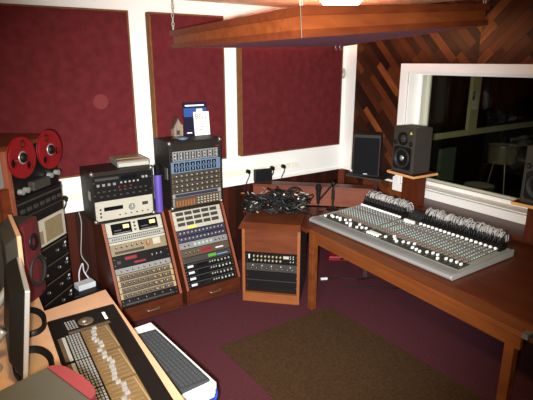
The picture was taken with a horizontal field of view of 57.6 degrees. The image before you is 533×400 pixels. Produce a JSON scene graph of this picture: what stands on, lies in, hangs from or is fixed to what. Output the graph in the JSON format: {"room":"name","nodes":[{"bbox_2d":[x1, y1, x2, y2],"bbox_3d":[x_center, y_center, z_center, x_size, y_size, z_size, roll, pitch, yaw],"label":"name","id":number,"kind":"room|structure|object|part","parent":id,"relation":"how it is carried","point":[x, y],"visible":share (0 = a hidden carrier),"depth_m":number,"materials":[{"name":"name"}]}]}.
{"room":"studio","nodes":[
{"label":"studio","id":0,"kind":"room"},
{"bbox_2d":[0,0,532,209],"bbox_3d":[0.531,-0.779,5.584,10.000,2.620,0.100,-11,19,-33],"label":"wall","id":1,"kind":"structure","parent":0,"point":[309,159],"depth_m":5.69,"materials":[{"name":"white paint"}]},
{"bbox_2d":[0,3,137,178],"bbox_3d":[-1.733,-0.822,3.836,1.378,1.335,0.086,-11,19,-33],"label":"acoustic panel","id":2,"kind":"object","parent":1,"relation":"attached to","point":[65,71],"visible":0.84,"depth_m":3.87,"materials":[{"name":"red fabric"}]},
{"bbox_2d":[78,212,88,272],"bbox_3d":[-1.602,0.378,4.240,0.050,0.545,0.089,-11,19,-33],"label":"cable","id":3,"kind":"object","parent":1,"relation":"hanging from","point":[78,212],"visible":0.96,"depth_m":4.27,"materials":[{"name":"grey plastic"}]},
{"bbox_2d":[62,162,297,201],"bbox_3d":[-1.599,-0.035,4.194,4.738,0.055,0.028,-11,19,-33],"label":"duct","id":4,"kind":"object","parent":1,"relation":"attached to","point":[77,196],"visible":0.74,"depth_m":5.04,"materials":[{"name":"beige plastic"}]},
{"bbox_2d":[62,195,68,239],"bbox_3d":[-1.697,0.156,4.126,0.062,0.387,0.057,-11,19,-33],"label":"plug","id":5,"kind":"object","parent":4,"relation":"attached to","point":[65,197],"visible":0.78,"depth_m":4.08,"materials":[{"name":"black plastic"}]},
{"bbox_2d":[245,169,250,196],"bbox_3d":[-0.195,-0.168,5.108,0.065,0.306,0.057,-11,19,-33],"label":"plug","id":6,"kind":"object","parent":4,"relation":"attached to","point":[248,171],"visible":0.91,"depth_m":5.08,"materials":[{"name":"black plastic"}]},
{"bbox_2d":[281,164,285,180],"bbox_3d":[0.184,-0.239,5.358,0.062,0.307,0.057,-11,19,-33],"label":"plug","id":7,"kind":"object","parent":4,"relation":"attached to","point":[283,166],"visible":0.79,"depth_m":5.32,"materials":[{"name":"black plastic"}]},
{"bbox_2d":[291,162,297,167],"bbox_3d":[0.318,-0.394,5.448,0.100,0.051,0.006,-11,19,-33],"label":"socket","id":8,"kind":"object","parent":4,"relation":"attached to","point":[293,164],"depth_m":5.44,"materials":[{"name":"plastic"}]},
{"bbox_2d":[145,12,226,161],"bbox_3d":[-0.721,-1.011,4.506,0.725,1.340,0.085,-11,19,-33],"label":"acoustic panel","id":9,"kind":"object","parent":1,"relation":"attached to","point":[177,76],"visible":0.76,"depth_m":4.39,"materials":[{"name":"red fabric"}]},
{"bbox_2d":[64,169,338,283],"bbox_3d":[-1.314,0.442,4.544,5.444,0.845,0.012,-11,19,-33],"label":"trim","id":10,"kind":"structure","parent":1,"relation":"attached to","point":[233,199],"depth_m":5.02,"materials":[{"name":"brown wood"}]},
{"bbox_2d":[64,166,341,213],"bbox_3d":[-1.321,0.023,4.417,5.425,0.030,0.016,-11,19,-33],"label":"trim","id":11,"kind":"structure","parent":1,"relation":"attached to","point":[337,167],"depth_m":5.35,"materials":[{"name":"white paint"}]},
{"bbox_2d":[236,17,342,156],"bbox_3d":[0.279,-1.200,5.166,1.340,1.340,0.085,-11,19,-33],"label":"acoustic panel","id":12,"kind":"object","parent":1,"relation":"attached to","point":[289,98],"visible":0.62,"depth_m":5.11,"materials":[{"name":"red fabric"}]},
{"bbox_2d":[337,168,344,208],"bbox_3d":[0.908,0.031,5.977,0.055,0.845,0.048,-11,19,-33],"label":"trim","id":13,"kind":"structure","parent":1,"relation":"attached to","point":[341,171],"depth_m":5.87,"materials":[{"name":"brown wood"}]},
{"bbox_2d":[465,76,481,129],"bbox_3d":[3.033,-1.770,6.988,0.200,1.490,0.060,-11,19,-33],"label":"trim","id":14,"kind":"structure","parent":1,"relation":"attached to","point":[476,81],"depth_m":7.06,"materials":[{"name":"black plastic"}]},
{"bbox_2d":[432,121,532,139],"bbox_3d":[2.952,-0.998,7.170,4.215,0.085,0.030,-11,19,-33],"label":"trim","id":15,"kind":"structure","parent":1,"relation":"attached to","point":[451,134],"depth_m":7.34,"materials":[{"name":"wood"}]},
{"bbox_2d":[187,0,456,7],"bbox_3d":[0.438,-1.074,1.678,5.885,0.100,6.050,-11,19,-33],"label":"ceiling","id":16,"kind":"structure","parent":0,"point":[269,3],"depth_m":4.49,"materials":[{"name":"paint"}]},
{"bbox_2d":[169,0,489,49],"bbox_3d":[0.439,-1.315,3.472,2.085,0.437,2.010,-11,19,-33],"label":"cloud","id":17,"kind":"object","parent":16,"relation":"hanging from","point":[335,26],"visible":0.99,"depth_m":2.72,"materials":[{"name":"brown wood"}]},
{"bbox_3d":[-0.740,-1.485,3.814,0.019,0.299,0.019,3,16,10],"label":"chain","id":18,"kind":"part","parent":17,"relation":"part of","materials":[{"name":"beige metal"}]},
{"bbox_2d":[318,0,363,4],"bbox_3d":[0.631,-1.676,4.111,0.390,0.085,0.390,-11,19,-33],"label":"ceiling lamp","id":19,"kind":"object","parent":16,"relation":"attached to","point":[324,2],"visible":0.61,"depth_m":4.00,"materials":[{"name":"white paint"}]},
{"bbox_2d":[130,186,532,399],"bbox_3d":[2.188,1.192,3.642,10.000,0.100,5.950,-11,19,-33],"label":"floor","id":20,"kind":"structure","parent":0,"point":[464,353],"depth_m":3.97,"materials":[{"name":"carpet"}]},
{"bbox_2d":[0,133,73,310],"bbox_3d":[-1.737,0.401,3.301,0.535,1.610,0.630,3,16,9],"label":"machine","id":21,"kind":"object","parent":20,"relation":"on","point":[39,194],"visible":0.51,"depth_m":3.27,"materials":[{"name":"black metal"}]},
{"bbox_3d":[-1.569,0.598,3.065,0.020,1.360,0.090,3,16,9],"label":"door","id":22,"kind":"part","parent":21,"relation":"part of","materials":[{"name":"brown wood"}]},
{"bbox_2d":[6,136,35,178],"bbox_3d":[-1.505,-0.261,2.981,0.060,0.257,0.257,5,17,16],"label":"reel","id":23,"kind":"object","parent":21,"relation":"attached to","point":[21,156],"visible":1,"depth_m":2.96,"materials":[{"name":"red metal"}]},
{"bbox_3d":[-1.602,-0.213,3.165,0.190,0.305,0.470,3,16,9],"label":"deck panel","id":24,"kind":"part","parent":21,"relation":"part of","materials":[{"name":"black metal"}]},
{"bbox_3d":[-1.590,0.025,3.231,0.213,0.190,0.470,3,16,9],"label":"transport panel","id":25,"kind":"part","parent":21,"relation":"part of","materials":[{"name":"black plastic"}]},
{"bbox_2d":[36,130,61,168],"bbox_3d":[-1.457,-0.340,3.256,0.060,0.256,0.256,5,17,16],"label":"reel","id":26,"kind":"object","parent":21,"relation":"attached to","point":[43,148],"visible":1,"depth_m":3.24,"materials":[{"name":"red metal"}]},
{"bbox_3d":[-1.593,0.210,3.285,0.208,0.185,0.470,3,16,9],"label":"meter panel","id":27,"kind":"part","parent":21,"relation":"part of","materials":[{"name":"beige metal"}]},
{"bbox_2d":[71,278,102,299],"bbox_3d":[-1.612,0.868,4.158,0.360,0.240,0.300,-11,19,-33],"label":"box","id":28,"kind":"object","parent":20,"relation":"on","point":[77,295],"visible":0.09,"depth_m":4.07,"materials":[{"name":"black plastic"}]},
{"bbox_2d":[74,263,95,291],"bbox_3d":[-1.552,0.657,4.165,0.204,0.210,0.167,-15,22,-42],"label":"box","id":29,"kind":"object","parent":28,"relation":"on","point":[88,283],"visible":1,"depth_m":4.12,"materials":[{"name":"white plastic"}]},
{"bbox_3d":[-1.569,0.643,4.212,0.160,0.210,0.074,-15,22,-42],"label":"cord","id":30,"kind":"part","parent":29,"relation":"part of","materials":[{"name":"white plastic"}]},
{"bbox_2d":[0,290,183,399],"bbox_3d":[-1.070,1.139,2.287,1.072,0.750,2.018,-11,19,-33],"label":"desk","id":31,"kind":"object","parent":20,"relation":"on","point":[102,298],"visible":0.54,"depth_m":2.46,"materials":[{"name":"laminate"}]},
{"bbox_2d":[0,257,29,378],"bbox_3d":[-1.207,0.546,2.165,0.285,0.456,0.500,-9,18,-29],"label":"computer monitor","id":32,"kind":"object","parent":31,"relation":"on","point":[16,287],"visible":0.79,"depth_m":2.02,"materials":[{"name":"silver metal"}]},
{"bbox_3d":[-1.232,0.669,2.185,0.136,0.181,0.043,-9,18,-29],"label":"stand arm","id":33,"kind":"part","parent":32,"relation":"part of","materials":[{"name":"silver metal"}]},
{"bbox_2d":[0,214,30,330],"bbox_3d":[-1.363,0.409,2.454,0.249,0.560,0.400,-10,19,-31],"label":"computer monitor","id":34,"kind":"object","parent":31,"relation":"on","point":[10,237],"visible":0.48,"depth_m":2.34,"materials":[{"name":"beige plastic"}]},
{"bbox_3d":[-1.372,0.559,2.491,0.138,0.225,0.043,-10,19,-31],"label":"stand arm","id":35,"kind":"part","parent":34,"relation":"part of","materials":[{"name":"silver metal"}]},
{"bbox_2d":[0,216,46,302],"bbox_3d":[-1.430,0.347,2.850,0.179,0.460,0.235,0,16,1],"label":"speaker","id":36,"kind":"object","parent":31,"relation":"on","point":[35,263],"visible":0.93,"depth_m":2.81},
{"bbox_2d":[12,345,54,380],"bbox_3d":[-1.066,0.753,2.218,0.170,0.030,0.298,-11,19,-33],"label":"monitor stand","id":37,"kind":"object","parent":31,"relation":"on","point":[40,358],"visible":0.48,"depth_m":2.25,"materials":[{"name":"black plastic"}]},
{"bbox_2d":[29,307,46,336],"bbox_3d":[-1.268,0.647,2.586,0.170,0.030,0.298,-11,19,-33],"label":"monitor stand","id":38,"kind":"object","parent":31,"relation":"on","point":[38,320],"visible":0.44,"depth_m":2.59,"materials":[{"name":"black plastic"}]},
{"bbox_2d":[0,365,95,399],"bbox_3d":[-0.640,0.769,1.378,0.235,0.460,0.324,12,20,37],"label":"speaker","id":39,"kind":"object","parent":31,"relation":"on","point":[54,382],"visible":1,"depth_m":1.37},
{"bbox_2d":[47,304,172,399],"bbox_3d":[-0.694,0.768,2.167,0.358,0.028,1.288,-10,19,-30],"label":"control surface","id":40,"kind":"object","parent":31,"relation":"on","point":[97,344],"visible":0.95,"depth_m":2.29,"materials":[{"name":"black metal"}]},
{"bbox_3d":[-0.952,0.643,2.605,0.286,0.002,0.115,-11,19,-33],"label":"transport panel","id":41,"kind":"part","parent":40,"relation":"part of","materials":[{"name":"black plastic"}]},
{"bbox_2d":[92,207,182,322],"bbox_3d":[-1.110,0.548,4.202,0.545,0.830,0.614,-11,19,-33],"label":"equipment rack","id":42,"kind":"object","parent":20,"relation":"on","point":[136,265],"visible":1,"depth_m":4.09,"materials":[{"name":"brown wood"}]},
{"bbox_3d":[-1.334,0.576,4.069,0.022,0.810,0.584,-11,19,-33],"label":"panel","id":43,"kind":"part","parent":42,"relation":"part of","materials":[{"name":"brown wood"}]},
{"bbox_2d":[79,163,155,224],"bbox_3d":[-1.259,-0.081,4.107,0.523,0.432,0.340,-11,19,-33],"label":"flight case","id":44,"kind":"object","parent":42,"relation":"on","point":[110,193],"visible":0.98,"depth_m":3.98,"materials":[{"name":"metal"}]},
{"bbox_3d":[-1.233,-0.250,4.019,0.483,0.020,0.226,-11,19,-33],"label":"blank panel","id":45,"kind":"part","parent":44,"relation":"part of","materials":[{"name":"black metal"}]},
{"bbox_2d":[109,154,149,167],"bbox_3d":[-1.172,-0.340,4.145,0.270,0.056,0.272,-9,18,-29],"label":"book","id":46,"kind":"object","parent":44,"relation":"on","point":[129,160],"visible":1,"depth_m":4.07,"materials":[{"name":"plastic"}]},
{"bbox_3d":[-1.192,-0.373,4.172,0.230,0.006,0.150,-9,18,-29],"label":"lid","id":47,"kind":"part","parent":46,"relation":"part of","materials":[{"name":"beige paper"}]},
{"bbox_3d":[-1.119,0.055,4.042,0.059,0.059,0.017,-11,19,-33],"label":"knob","id":48,"kind":"part","parent":44,"relation":"part of","materials":[{"name":"grey plastic"}]},
{"bbox_3d":[-1.067,0.867,4.228,0.497,0.130,0.406,-11,19,-33],"label":"drawer","id":49,"kind":"part","parent":42,"relation":"part of","materials":[{"name":"brown wood"}]},
{"bbox_2d":[153,164,163,211],"bbox_3d":[-0.938,-0.103,4.204,0.068,0.420,0.068,-11,19,-33],"label":"tube","id":50,"kind":"object","parent":42,"relation":"on","point":[157,175],"visible":0.98,"depth_m":4.18,"materials":[{"name":"purple plastic"}]},
{"bbox_3d":[-0.903,0.494,4.354,0.022,0.810,0.584,-11,19,-33],"label":"panel","id":51,"kind":"part","parent":42,"relation":"part of","materials":[{"name":"brown wood"}]},
{"bbox_2d":[133,323,215,399],"bbox_3d":[-0.554,1.116,2.701,0.206,0.565,0.752,-12,20,-37],"label":"utility cart","id":52,"kind":"object","parent":20,"relation":"on","point":[206,391],"visible":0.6,"depth_m":2.40,"materials":[{"name":"white plastic"}]},
{"bbox_2d":[138,329,209,394],"bbox_3d":[-0.532,0.837,2.587,0.165,0.035,0.600,-12,20,-37],"label":"keyboard","id":53,"kind":"object","parent":52,"relation":"on","point":[184,375],"visible":0.9,"depth_m":2.51,"materials":[{"name":"grey plastic"}]},
{"bbox_3d":[-0.325,0.975,2.361,0.166,0.035,0.016,-12,20,-37],"label":"edge rail","id":54,"kind":"part","parent":52,"relation":"part of","materials":[{"name":"white plastic"}]},
{"bbox_2d":[163,202,240,306],"bbox_3d":[-0.624,0.456,4.523,0.545,0.830,0.614,-11,19,-33],"label":"equipment rack","id":55,"kind":"object","parent":20,"relation":"on","point":[200,237],"visible":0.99,"depth_m":4.40,"materials":[{"name":"brown wood"}]},
{"bbox_3d":[-0.848,0.484,4.390,0.022,0.810,0.584,-11,19,-33],"label":"panel","id":56,"kind":"part","parent":55,"relation":"part of","materials":[{"name":"brown wood"}]},
{"bbox_2d":[154,135,222,210],"bbox_3d":[-0.711,-0.271,4.444,0.523,0.612,0.340,-11,19,-33],"label":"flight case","id":57,"kind":"object","parent":55,"relation":"on","point":[191,168],"visible":0.98,"depth_m":4.31,"materials":[{"name":"metal"}]},
{"bbox_2d":[169,117,182,138],"bbox_3d":[-0.801,-0.647,4.329,0.115,0.185,0.110,-11,19,-33],"label":"figurine","id":58,"kind":"object","parent":57,"relation":"on","point":[176,127],"visible":0.94,"depth_m":4.31,"materials":[{"name":"ceramic"}]},
{"bbox_2d":[177,137,188,139],"bbox_3d":[-0.734,-0.537,4.244,0.106,0.020,0.106,-11,19,-33],"label":"saucer","id":59,"kind":"object","parent":57,"relation":"on","point":[178,138],"visible":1,"depth_m":4.22,"materials":[{"name":"blue ceramic"}]},
{"bbox_2d":[182,102,206,135],"bbox_3d":[-0.659,-0.753,4.498,0.235,0.300,0.043,-10,19,-31],"label":"magazine","id":60,"kind":"object","parent":57,"relation":"on","point":[189,108],"visible":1,"depth_m":4.46,"materials":[{"name":"paper"}]},
{"bbox_3d":[-0.685,-0.503,4.338,0.483,0.065,0.226,-11,19,-33],"label":"blank panel","id":61,"kind":"part","parent":57,"relation":"part of","materials":[{"name":"black metal"}]},
{"bbox_2d":[193,111,209,135],"bbox_3d":[-0.601,-0.712,4.504,0.155,0.214,0.026,-10,19,-31],"label":"leaflet","id":62,"kind":"object","parent":57,"relation":"on","point":[201,119],"visible":1,"depth_m":4.50,"materials":[{"name":"paper"}]},
{"bbox_3d":[-0.581,0.775,4.550,0.497,0.130,0.406,-11,19,-33],"label":"drawer","id":63,"kind":"part","parent":55,"relation":"part of","materials":[{"name":"brown wood"}]},
{"bbox_3d":[-0.417,0.402,4.675,0.022,0.810,0.584,-11,19,-33],"label":"panel","id":64,"kind":"part","parent":55,"relation":"part of","materials":[{"name":"brown wood"}]},
{"bbox_2d":[209,388,217,399],"bbox_3d":[-0.361,1.212,2.532,0.228,0.474,0.228,-12,20,-36],"label":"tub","id":65,"kind":"object","parent":20,"relation":"on","point":[216,390],"visible":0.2,"depth_m":2.47,"materials":[{"name":"blue plastic"}]},
{"bbox_2d":[238,206,307,304],"bbox_3d":[0.076,0.493,4.555,0.544,0.742,0.633,3,16,10],"label":"base cabinet","id":66,"kind":"object","parent":20,"relation":"on","point":[274,248],"visible":0.98,"depth_m":4.33,"materials":[{"name":"brown wood"}]},
{"bbox_3d":[0.040,0.357,4.234,0.465,0.220,0.018,3,16,10],"label":"panel","id":67,"kind":"part","parent":66,"relation":"part of","materials":[{"name":"brown wood"}]},
{"bbox_2d":[241,186,313,215],"bbox_3d":[0.102,0.002,4.479,0.665,0.233,0.436,1,16,5],"label":"heap","id":68,"kind":"object","parent":66,"relation":"on","point":[283,199],"visible":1,"depth_m":4.42,"materials":[{"name":"rubber"}]},
{"bbox_2d":[253,181,373,276],"bbox_3d":[0.452,0.297,4.888,1.170,0.935,0.160,3,16,10],"label":"desk riser","id":69,"kind":"object","parent":20,"relation":"on","point":[346,195],"visible":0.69,"depth_m":4.70,"materials":[{"name":"brown wood"}]},
{"bbox_2d":[253,168,271,182],"bbox_3d":[-0.037,-0.244,4.852,0.180,0.125,0.064,-6,17,-20],"label":"equipment box","id":70,"kind":"object","parent":69,"relation":"on","point":[259,175],"visible":1,"depth_m":4.82,"materials":[{"name":"black plastic"}]},
{"bbox_2d":[256,170,271,181],"bbox_3d":[-0.027,-0.238,4.824,0.164,0.105,0.004,-6,17,-20],"label":"grille","id":71,"kind":"object","parent":70,"relation":"attached to","point":[261,175],"depth_m":4.82,"materials":[{"name":"black plastic"}]},
{"bbox_3d":[1.002,0.329,4.817,0.040,0.912,0.070,3,16,10],"label":"leg","id":72,"kind":"part","parent":69,"relation":"part of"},
{"bbox_2d":[328,253,346,260],"bbox_3d":[0.820,0.626,5.343,0.280,0.050,0.126,0,16,0],"label":"case","id":73,"kind":"object","parent":20,"relation":"on","point":[331,256],"visible":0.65,"depth_m":5.29,"materials":[{"name":"red plastic"}]},
{"bbox_2d":[220,306,485,399],"bbox_3d":[0.551,1.212,3.380,1.120,0.008,1.580,-11,19,-33],"label":"floor mat","id":74,"kind":"object","parent":20,"relation":"on","point":[323,354],"visible":1,"depth_m":3.48,"materials":[{"name":"brown carpet"}]},
{"bbox_2d":[320,277,398,288],"bbox_3d":[0.925,0.802,4.772,0.784,0.028,0.238,1,16,4],"label":"cable","id":75,"kind":"object","parent":20,"relation":"on","point":[322,278],"visible":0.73,"depth_m":4.82,"materials":[{"name":"black plastic"}]},
{"bbox_2d":[345,172,394,192],"bbox_3d":[1.073,0.200,5.150,0.400,0.976,0.333,12,20,36],"label":"speaker stand","id":76,"kind":"object","parent":20,"relation":"on","point":[367,180],"visible":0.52,"depth_m":4.98,"materials":[{"name":"brown metal"}]},
{"bbox_2d":[352,131,382,176],"bbox_3d":[1.032,-0.472,4.961,0.270,0.420,0.236,5,17,17],"label":"speaker","id":77,"kind":"object","parent":76,"relation":"on","point":[367,146],"visible":1,"depth_m":4.86},
{"bbox_3d":[1.083,0.205,5.165,0.120,0.958,0.100,12,20,36],"label":"post","id":78,"kind":"part","parent":76,"relation":"part of","materials":[{"name":"brown wood"}]},
{"bbox_2d":[301,207,532,399],"bbox_3d":[1.196,0.677,3.914,1.298,0.740,2.424,-11,19,-33],"label":"desk","id":79,"kind":"object","parent":20,"relation":"on","point":[496,299],"visible":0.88,"depth_m":3.10,"materials":[{"name":"brown wood"}]},
{"bbox_3d":[0.400,0.617,4.190,0.055,0.704,0.055,-11,19,-33],"label":"leg","id":80,"kind":"part","parent":79,"relation":"part of","materials":[{"name":"brown wood"}]},
{"bbox_2d":[320,181,338,210],"bbox_3d":[0.589,-0.037,4.557,0.216,0.279,0.120,-11,19,-33],"label":"microphone stand","id":81,"kind":"object","parent":79,"relation":"on","point":[333,183],"visible":0.99,"depth_m":4.57,"materials":[{"name":"black plastic"}]},
{"bbox_2d":[315,184,321,211],"bbox_3d":[0.489,-0.022,4.516,0.081,0.272,0.059,-11,19,-33],"label":"microphone","id":82,"kind":"object","parent":81,"relation":"attached to","point":[318,187],"visible":1,"depth_m":4.48,"materials":[{"name":"black plastic"}]},
{"bbox_3d":[0.481,-0.024,4.509,0.042,0.120,0.042,-11,19,-33],"label":"handle","id":83,"kind":"part","parent":82,"relation":"part of","materials":[{"name":"black plastic"}]},
{"bbox_2d":[315,184,321,191],"bbox_3d":[0.481,-0.112,4.484,0.060,0.081,0.059,-11,19,-33],"label":"grille","id":84,"kind":"object","parent":82,"relation":"attached to","point":[318,187],"depth_m":4.46,"materials":[{"name":"black plastic"}]},
{"bbox_3d":[0.565,-0.083,4.539,0.173,0.160,0.018,-8,18,-26],"label":"boom arm","id":85,"kind":"part","parent":81,"relation":"part of","materials":[{"name":"black plastic"}]},
{"bbox_2d":[309,195,513,280],"bbox_3d":[1.074,0.229,3.853,0.716,0.156,1.446,-11,19,-33],"label":"mixing console","id":86,"kind":"object","parent":79,"relation":"on","point":[449,251],"visible":1,"depth_m":3.69,"materials":[{"name":"metal"}]},
{"bbox_2d":[366,190,413,211],"bbox_3d":[1.105,0.017,4.365,0.129,0.122,0.521,-11,19,-32],"label":"cable bundle","id":87,"kind":"object","parent":86,"relation":"attached to","point":[386,198],"visible":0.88,"depth_m":4.32,"materials":[{"name":"rubber"}]},
{"bbox_2d":[408,209,428,219],"bbox_3d":[1.297,0.124,4.100,0.127,0.063,0.188,-11,19,-33],"label":"cable bundle","id":88,"kind":"object","parent":86,"relation":"attached to","point":[415,212],"visible":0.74,"depth_m":4.09,"materials":[{"name":"rubber"}]},
{"bbox_2d":[425,207,510,245],"bbox_3d":[1.532,0.192,3.753,0.126,0.122,0.735,-11,19,-33],"label":"cable bundle","id":89,"kind":"object","parent":86,"relation":"attached to","point":[438,213],"visible":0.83,"depth_m":3.69,"materials":[{"name":"rubber"}]},
{"bbox_3d":[0.906,0.478,3.338,0.124,0.031,1.937,-9,18,-29],"label":"rail","id":90,"kind":"part","parent":79,"relation":"part of","materials":[{"name":"brown wood"}]},
{"bbox_3d":[1.336,1.040,2.715,0.055,0.704,0.055,-11,19,-33],"label":"leg","id":91,"kind":"part","parent":79,"relation":"part of","materials":[{"name":"brown wood"}]},
{"bbox_2d":[436,147,455,182],"bbox_3d":[2.488,-0.255,6.786,0.330,0.950,0.290,-11,19,-33],"label":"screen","id":92,"kind":"object","parent":20,"relation":"on","point":[446,156],"visible":0.4,"depth_m":6.68,"materials":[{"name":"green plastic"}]},
{"bbox_2d":[398,197,532,244],"bbox_3d":[2.017,0.592,4.168,0.349,0.765,2.250,-11,19,-33],"label":"shelf","id":93,"kind":"object","parent":20,"relation":"on","point":[516,230],"visible":0.09,"depth_m":4.30,"materials":[{"name":"brown wood"}]},
{"bbox_2d":[387,169,437,206],"bbox_3d":[1.389,-0.117,4.665,0.324,0.322,0.338,-9,18,-29],"label":"speaker stand","id":94,"kind":"object","parent":93,"relation":"on","point":[413,186],"visible":0.71,"depth_m":4.62,"materials":[{"name":"brown wood"}]},
{"bbox_2d":[391,124,432,174],"bbox_3d":[1.357,-0.475,4.554,0.255,0.430,0.265,-9,18,-29],"label":"monitor","id":95,"kind":"object","parent":94,"relation":"on","point":[412,143],"visible":1,"depth_m":4.46,"materials":[{"name":"black plastic"}]},
{"bbox_3d":[1.416,-0.112,4.683,0.100,0.302,0.200,-9,18,-29],"label":"post","id":96,"kind":"part","parent":94,"relation":"part of","materials":[{"name":"brown wood"}]},
{"bbox_2d":[510,198,532,242],"bbox_3d":[2.064,0.173,3.652,0.324,0.322,0.338,-12,20,-37],"label":"speaker stand","id":97,"kind":"object","parent":93,"relation":"on","point":[528,231],"visible":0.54,"depth_m":3.69,"materials":[{"name":"brown wood"}]},
{"bbox_2d":[520,144,532,204],"bbox_3d":[2.046,-0.179,3.523,0.255,0.430,0.265,-12,20,-37],"label":"monitor","id":98,"kind":"object","parent":97,"relation":"on","point":[526,196],"visible":1,"depth_m":3.53,"materials":[{"name":"black plastic"}]},
{"bbox_3d":[2.089,0.177,3.674,0.100,0.302,0.200,-12,20,-37],"label":"post","id":99,"kind":"part","parent":97,"relation":"part of","materials":[{"name":"brown wood"}]},
{"bbox_2d":[463,181,494,191],"bbox_3d":[2.769,0.067,6.367,0.413,0.563,0.392,-11,19,-33],"label":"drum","id":100,"kind":"object","parent":20,"relation":"on","point":[486,186],"visible":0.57,"depth_m":6.25,"materials":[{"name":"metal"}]},
{"bbox_2d":[487,142,518,194],"bbox_3d":[3.104,-0.219,6.474,0.391,1.051,0.371,-11,19,-33],"label":"drum","id":101,"kind":"object","parent":20,"relation":"on","point":[501,153],"visible":0.9,"depth_m":6.24,"materials":[{"name":"metal"}]},
{"bbox_3d":[2.960,-0.132,6.553,0.136,0.840,0.017,7,18,24],"label":"leg","id":102,"kind":"part","parent":101,"relation":"part of","materials":[{"name":"metal"}]},
{"bbox_3d":[3.101,-0.076,6.355,0.078,0.840,0.121,-11,19,-33],"label":"leg","id":103,"kind":"part","parent":101,"relation":"part of","materials":[{"name":"metal"}]},
{"bbox_2d":[343,0,532,214],"bbox_3d":[2.695,-0.211,3.602,0.340,2.620,5.950,-11,19,-33],"label":"wall","id":104,"kind":"structure","parent":0,"point":[507,38],"depth_m":4.76,"materials":[{"name":"brown wood"}]},
{"bbox_2d":[341,44,356,169],"bbox_3d":[0.961,-1.225,5.606,0.018,1.775,0.150,-11,19,-33],"label":"trim","id":105,"kind":"structure","parent":104,"relation":"attached to","point":[351,52],"depth_m":5.63,"materials":[{"name":"white paint"}]},
{"bbox_2d":[392,63,532,224],"bbox_3d":[2.353,-0.439,4.018,0.360,1.320,2.970,-11,19,-33],"label":"window","id":106,"kind":"structure","parent":104,"relation":"in","point":[419,84],"depth_m":4.71,"materials":[{"name":"white paint"}]},
{"bbox_3d":[2.478,-0.463,4.101,0.035,1.126,2.776,-11,19,-33],"label":"frame","id":107,"kind":"part","parent":106,"relation":"part of","materials":[{"name":"white paint"}]},
{"bbox_3d":[2.367,-0.442,4.027,0.035,1.126,2.776,-11,19,-33],"label":"frame","id":108,"kind":"part","parent":106,"relation":"part of","materials":[{"name":"white paint"}]}
]}

